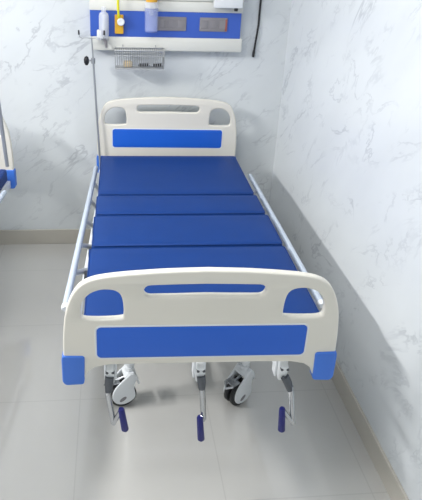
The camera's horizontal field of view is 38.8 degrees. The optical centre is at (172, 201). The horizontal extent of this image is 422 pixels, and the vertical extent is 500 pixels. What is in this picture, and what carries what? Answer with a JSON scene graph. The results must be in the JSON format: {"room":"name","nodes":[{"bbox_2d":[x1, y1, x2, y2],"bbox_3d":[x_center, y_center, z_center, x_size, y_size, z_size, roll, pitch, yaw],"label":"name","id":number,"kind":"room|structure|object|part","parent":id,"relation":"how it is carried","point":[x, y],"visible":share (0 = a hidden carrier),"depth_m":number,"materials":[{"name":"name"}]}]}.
{"room":"hospital room","nodes":[
{"label":"hospital room","id":0,"kind":"room"},
{"bbox_2d":[0,0,291,229],"bbox_3d":[-1.671,-0.966,3.663,5.107,2.720,0.150,-1,25,-6],"label":"wall","id":1,"kind":"structure","parent":0,"point":[47,98],"depth_m":3.85,"materials":[{"name":"stone"}]},
{"bbox_2d":[0,229,90,244],"bbox_3d":[-1.780,0.255,4.123,4.957,0.112,0.013,-1,25,-6],"label":"baseboard","id":2,"kind":"structure","parent":1,"relation":"attached to","point":[30,236],"depth_m":4.20,"materials":[{"name":"tile"}]},
{"bbox_2d":[89,0,243,51],"bbox_3d":[-0.030,-1.138,3.629,0.936,0.432,0.074,-1,25,-6],"label":"panel","id":3,"kind":"object","parent":1,"relation":"attached to","point":[170,25],"visible":0.99,"depth_m":3.63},
{"bbox_2d":[97,15,106,47],"bbox_3d":[-0.415,-1.040,3.564,0.072,0.241,0.059,-1,25,-6],"label":"oxygen flowmeter","id":4,"kind":"object","parent":3,"relation":"attached to","point":[99,31],"visible":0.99,"depth_m":3.57,"materials":[{"name":"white plastic"}]},
{"bbox_3d":[-0.439,-1.000,3.581,0.028,0.060,0.032,-1,25,-6],"label":"knob","id":5,"kind":"part","parent":4,"relation":"part of","materials":[{"name":"white ceramic"}]},
{"bbox_2d":[115,0,124,33],"bbox_3d":[-0.312,-1.163,3.524,0.058,0.340,0.055,-1,25,-6],"label":"outlet","id":6,"kind":"object","parent":3,"relation":"attached to","point":[119,21],"visible":1,"depth_m":3.56,"materials":[{"name":"orange plastic"}]},
{"bbox_2d":[117,18,124,25],"bbox_3d":[-0.307,-1.071,3.559,0.044,0.044,0.023,-1,25,-6],"label":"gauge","id":7,"kind":"object","parent":6,"relation":"attached to","point":[120,21],"depth_m":3.55,"materials":[{"name":"white plastic"}]},
{"bbox_2d":[114,44,164,69],"bbox_3d":[-0.201,-0.878,3.632,0.303,0.131,0.113,-1,25,-6],"label":"wire basket","id":8,"kind":"object","parent":3,"relation":"attached to","point":[154,53],"visible":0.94,"depth_m":3.62,"materials":[{"name":"silver metal"}]},
{"bbox_2d":[123,60,131,66],"bbox_3d":[-0.272,-0.840,3.643,0.052,0.032,0.060,-1,25,-6],"label":"packet","id":9,"kind":"object","parent":8,"relation":"in","point":[130,61],"visible":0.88,"depth_m":3.62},
{"bbox_2d":[158,20,164,27],"bbox_3d":[-0.066,-1.077,3.615,0.042,0.046,0.005,-1,25,-6],"label":"socket","id":10,"kind":"object","parent":3,"relation":"attached to","point":[161,23],"depth_m":3.61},
{"bbox_2d":[156,16,186,30],"bbox_3d":[-0.006,-1.079,3.626,0.181,0.082,0.010,-1,25,-6],"label":"outlet plate","id":11,"kind":"object","parent":3,"relation":"attached to","point":[163,23],"depth_m":3.62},
{"bbox_2d":[168,20,174,27],"bbox_3d":[-0.005,-1.077,3.621,0.042,0.046,0.005,-1,25,-6],"label":"socket","id":12,"kind":"object","parent":3,"relation":"attached to","point":[171,23],"depth_m":3.62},
{"bbox_2d":[178,20,184,27],"bbox_3d":[0.054,-1.078,3.627,0.042,0.046,0.005,-1,25,-6],"label":"socket","id":13,"kind":"object","parent":3,"relation":"attached to","point":[181,23],"depth_m":3.62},
{"bbox_2d":[201,21,207,28],"bbox_3d":[0.195,-1.079,3.641,0.042,0.046,0.005,-1,25,-6],"label":"socket","id":14,"kind":"object","parent":3,"relation":"attached to","point":[204,24],"depth_m":3.64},
{"bbox_2d":[199,17,227,31],"bbox_3d":[0.251,-1.082,3.651,0.172,0.082,0.010,-1,25,-6],"label":"outlet plate","id":15,"kind":"object","parent":3,"relation":"attached to","point":[206,24],"depth_m":3.64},
{"bbox_2d":[210,21,216,28],"bbox_3d":[0.252,-1.080,3.646,0.042,0.046,0.005,-1,25,-6],"label":"socket","id":16,"kind":"object","parent":3,"relation":"attached to","point":[213,24],"depth_m":3.64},
{"bbox_2d":[219,21,225,28],"bbox_3d":[0.309,-1.080,3.652,0.042,0.046,0.005,-1,25,-6],"label":"socket","id":17,"kind":"object","parent":3,"relation":"attached to","point":[222,24],"depth_m":3.65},
{"bbox_2d":[213,0,242,10],"bbox_3d":[0.334,-1.199,3.557,0.172,0.122,0.049,-1,25,-6],"label":"control box","id":18,"kind":"object","parent":3,"relation":"attached to","point":[235,4],"visible":1,"depth_m":3.54,"materials":[{"name":"white plastic"}]},
{"bbox_2d":[252,0,261,56],"bbox_3d":[0.537,-1.214,3.681,0.037,0.640,0.022,-1,25,-6],"label":"hanging cord","id":19,"kind":"object","parent":1,"relation":"hanging from","point":[253,52],"visible":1,"depth_m":3.73,"materials":[{"name":"black plastic"}]},
{"bbox_2d":[0,243,390,499],"bbox_3d":[-1.430,1.603,1.441,5.107,0.100,6.350,-1,25,-6],"label":"floor","id":20,"kind":"structure","parent":0,"point":[59,441],"depth_m":2.69,"materials":[{"name":"tile"}]},
{"bbox_2d":[0,116,16,202],"bbox_3d":[-1.436,0.360,2.734,1.051,1.091,2.150,2,24,1],"label":"hospital bed","id":21,"kind":"object","parent":20,"relation":"on","point":[11,182],"visible":0.7,"depth_m":3.58,"materials":[{"name":"white plastic"}]},
{"bbox_2d":[0,169,6,189],"bbox_3d":[-1.424,0.214,2.693,0.904,0.084,1.875,2,24,0],"label":"mattress","id":22,"kind":"object","parent":21,"relation":"on","point":[3,174],"visible":1,"depth_m":3.47,"materials":[{"name":"blue leather"}]},
{"bbox_3d":[-0.936,0.232,2.682,0.029,0.038,1.401,2,24,0],"label":"rail","id":23,"kind":"part","parent":21,"relation":"part of","materials":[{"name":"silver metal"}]},
{"bbox_2d":[0,103,8,166],"bbox_3d":[-1.007,-0.725,3.279,0.159,1.145,0.034,-1,25,-6],"label":"stand pole","id":24,"kind":"object","parent":21,"relation":"attached to","point":[1,118],"visible":1,"depth_m":3.45,"materials":[{"name":"metal"}]},
{"bbox_3d":[-1.410,-0.343,3.572,0.908,0.503,0.030,2,24,1],"label":"headboard","id":25,"kind":"part","parent":21,"relation":"part of","materials":[{"name":"beige plastic"}]},
{"bbox_3d":[-1.433,0.350,2.747,0.840,0.500,2.045,2,24,1],"label":"bed frame","id":26,"kind":"part","parent":21,"relation":"part of","materials":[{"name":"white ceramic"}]},
{"bbox_2d":[61,97,338,441],"bbox_3d":[0.040,0.274,3.041,1.051,1.091,2.150,0,25,-4],"label":"hospital bed","id":27,"kind":"object","parent":20,"relation":"on","point":[198,328],"visible":0.79,"depth_m":2.00,"materials":[{"name":"white plastic"}]},
{"bbox_3d":[-0.447,0.101,3.031,0.029,0.030,1.521,1,24,-3],"label":"rail","id":28,"kind":"part","parent":27,"relation":"part of","materials":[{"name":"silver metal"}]},
{"bbox_3d":[-0.414,0.318,2.698,0.023,0.118,0.197,5,25,7],"label":"rail post","id":29,"kind":"part","parent":27,"relation":"part of","materials":[{"name":"silver metal"}]},
{"bbox_3d":[-0.423,0.218,2.916,0.023,0.117,0.172,6,25,8],"label":"rail post","id":30,"kind":"part","parent":27,"relation":"part of","materials":[{"name":"silver metal"}]},
{"bbox_3d":[-0.415,0.206,3.059,0.024,0.023,1.360,1,24,-3],"label":"rail","id":31,"kind":"part","parent":27,"relation":"part of","materials":[{"name":"silver metal"}]},
{"bbox_3d":[-0.432,0.119,3.135,0.023,0.115,0.147,7,25,10],"label":"rail post","id":32,"kind":"part","parent":27,"relation":"part of","materials":[{"name":"silver metal"}]},
{"bbox_2d":[78,30,104,169],"bbox_3d":[-0.494,-0.586,3.723,0.159,0.936,0.038,-1,25,-6],"label":"stand pole","id":33,"kind":"object","parent":27,"relation":"on","point":[86,59],"visible":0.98,"depth_m":3.65,"materials":[{"name":"metal"}]},
{"bbox_3d":[-0.518,-0.850,3.601,0.032,0.058,0.032,-1,25,-6],"label":"clamp knob","id":34,"kind":"part","parent":33,"relation":"part of","materials":[{"name":"black plastic"}]},
{"bbox_3d":[-0.480,-0.906,3.586,0.017,0.152,0.009,12,26,20],"label":"rod","id":35,"kind":"part","parent":33,"relation":"part of","materials":[{"name":"metal"}]},
{"bbox_3d":[-0.202,0.713,2.069,0.070,0.151,0.025,15,28,27],"label":"crank rod","id":36,"kind":"part","parent":27,"relation":"part of","materials":[{"name":"silver metal"}]},
{"bbox_3d":[-0.170,0.759,2.077,0.037,0.096,0.026,0,25,-4],"label":"crank handle","id":37,"kind":"part","parent":27,"relation":"part of","materials":[{"name":"blue plastic"}]},
{"bbox_2d":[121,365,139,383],"bbox_3d":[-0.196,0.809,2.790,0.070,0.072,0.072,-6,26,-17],"label":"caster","id":38,"kind":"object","parent":27,"relation":"attached to","point":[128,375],"depth_m":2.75,"materials":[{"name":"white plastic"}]},
{"bbox_3d":[-0.032,-0.432,3.875,0.908,0.503,0.030,0,25,-4],"label":"headboard","id":39,"kind":"part","parent":27,"relation":"part of","materials":[{"name":"beige plastic"}]},
{"bbox_3d":[-0.033,-0.414,3.883,0.708,0.122,0.035,0,25,-4],"label":"accent panel","id":40,"kind":"part","parent":27,"relation":"part of","materials":[{"name":"blue plastic"}]},
{"bbox_3d":[0.101,0.409,1.980,0.924,0.433,0.030,0,25,-4],"label":"footboard","id":41,"kind":"part","parent":27,"relation":"part of","materials":[{"name":"beige plastic"}]},
{"bbox_3d":[0.100,0.804,2.117,0.033,0.108,0.026,0,25,-4],"label":"crank handle","id":42,"kind":"part","parent":27,"relation":"part of","materials":[{"name":"blue plastic"}]},
{"bbox_2d":[84,156,318,315],"bbox_3d":[0.050,0.126,3.000,0.904,0.084,1.875,0,25,-5],"label":"mattress","id":43,"kind":"object","parent":27,"relation":"on","point":[152,212],"visible":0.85,"depth_m":2.92,"materials":[{"name":"blue leather"}]},
{"bbox_3d":[0.099,0.459,2.003,0.700,0.122,0.035,0,25,-4],"label":"accent panel","id":44,"kind":"part","parent":27,"relation":"part of","materials":[{"name":"blue plastic"}]},
{"bbox_3d":[0.106,0.709,2.093,0.032,0.151,0.046,0,25,-4],"label":"crank rod","id":45,"kind":"part","parent":27,"relation":"part of","materials":[{"name":"silver metal"}]},
{"bbox_2d":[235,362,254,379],"bbox_3d":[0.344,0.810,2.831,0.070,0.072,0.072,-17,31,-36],"label":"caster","id":46,"kind":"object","parent":27,"relation":"attached to","point":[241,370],"depth_m":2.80,"materials":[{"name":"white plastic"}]},
{"bbox_3d":[0.391,0.776,2.126,0.031,0.104,0.026,0,25,-4],"label":"crank handle","id":47,"kind":"part","parent":27,"relation":"part of","materials":[{"name":"blue plastic"}]},
{"bbox_3d":[0.537,0.126,3.031,0.029,0.038,1.401,0,25,-5],"label":"rail","id":48,"kind":"part","parent":27,"relation":"part of","materials":[{"name":"silver metal"}]},
{"bbox_3d":[0.410,0.728,2.125,0.068,0.164,0.041,-5,25,-15],"label":"crank rod","id":49,"kind":"part","parent":27,"relation":"part of","materials":[{"name":"silver metal"}]},
{"bbox_2d":[268,0,421,499],"bbox_3d":[1.089,0.329,1.031,0.150,2.720,6.200,-1,25,-6],"label":"wall","id":50,"kind":"structure","parent":0,"point":[346,193],"depth_m":2.63,"materials":[{"name":"stone"}]},
{"bbox_2d":[332,360,408,499],"bbox_3d":[0.967,1.519,1.558,0.013,0.112,6.188,-1,25,-6],"label":"baseboard","id":51,"kind":"structure","parent":50,"relation":"attached to","point":[389,478],"depth_m":2.59,"materials":[{"name":"tile"}]}
]}

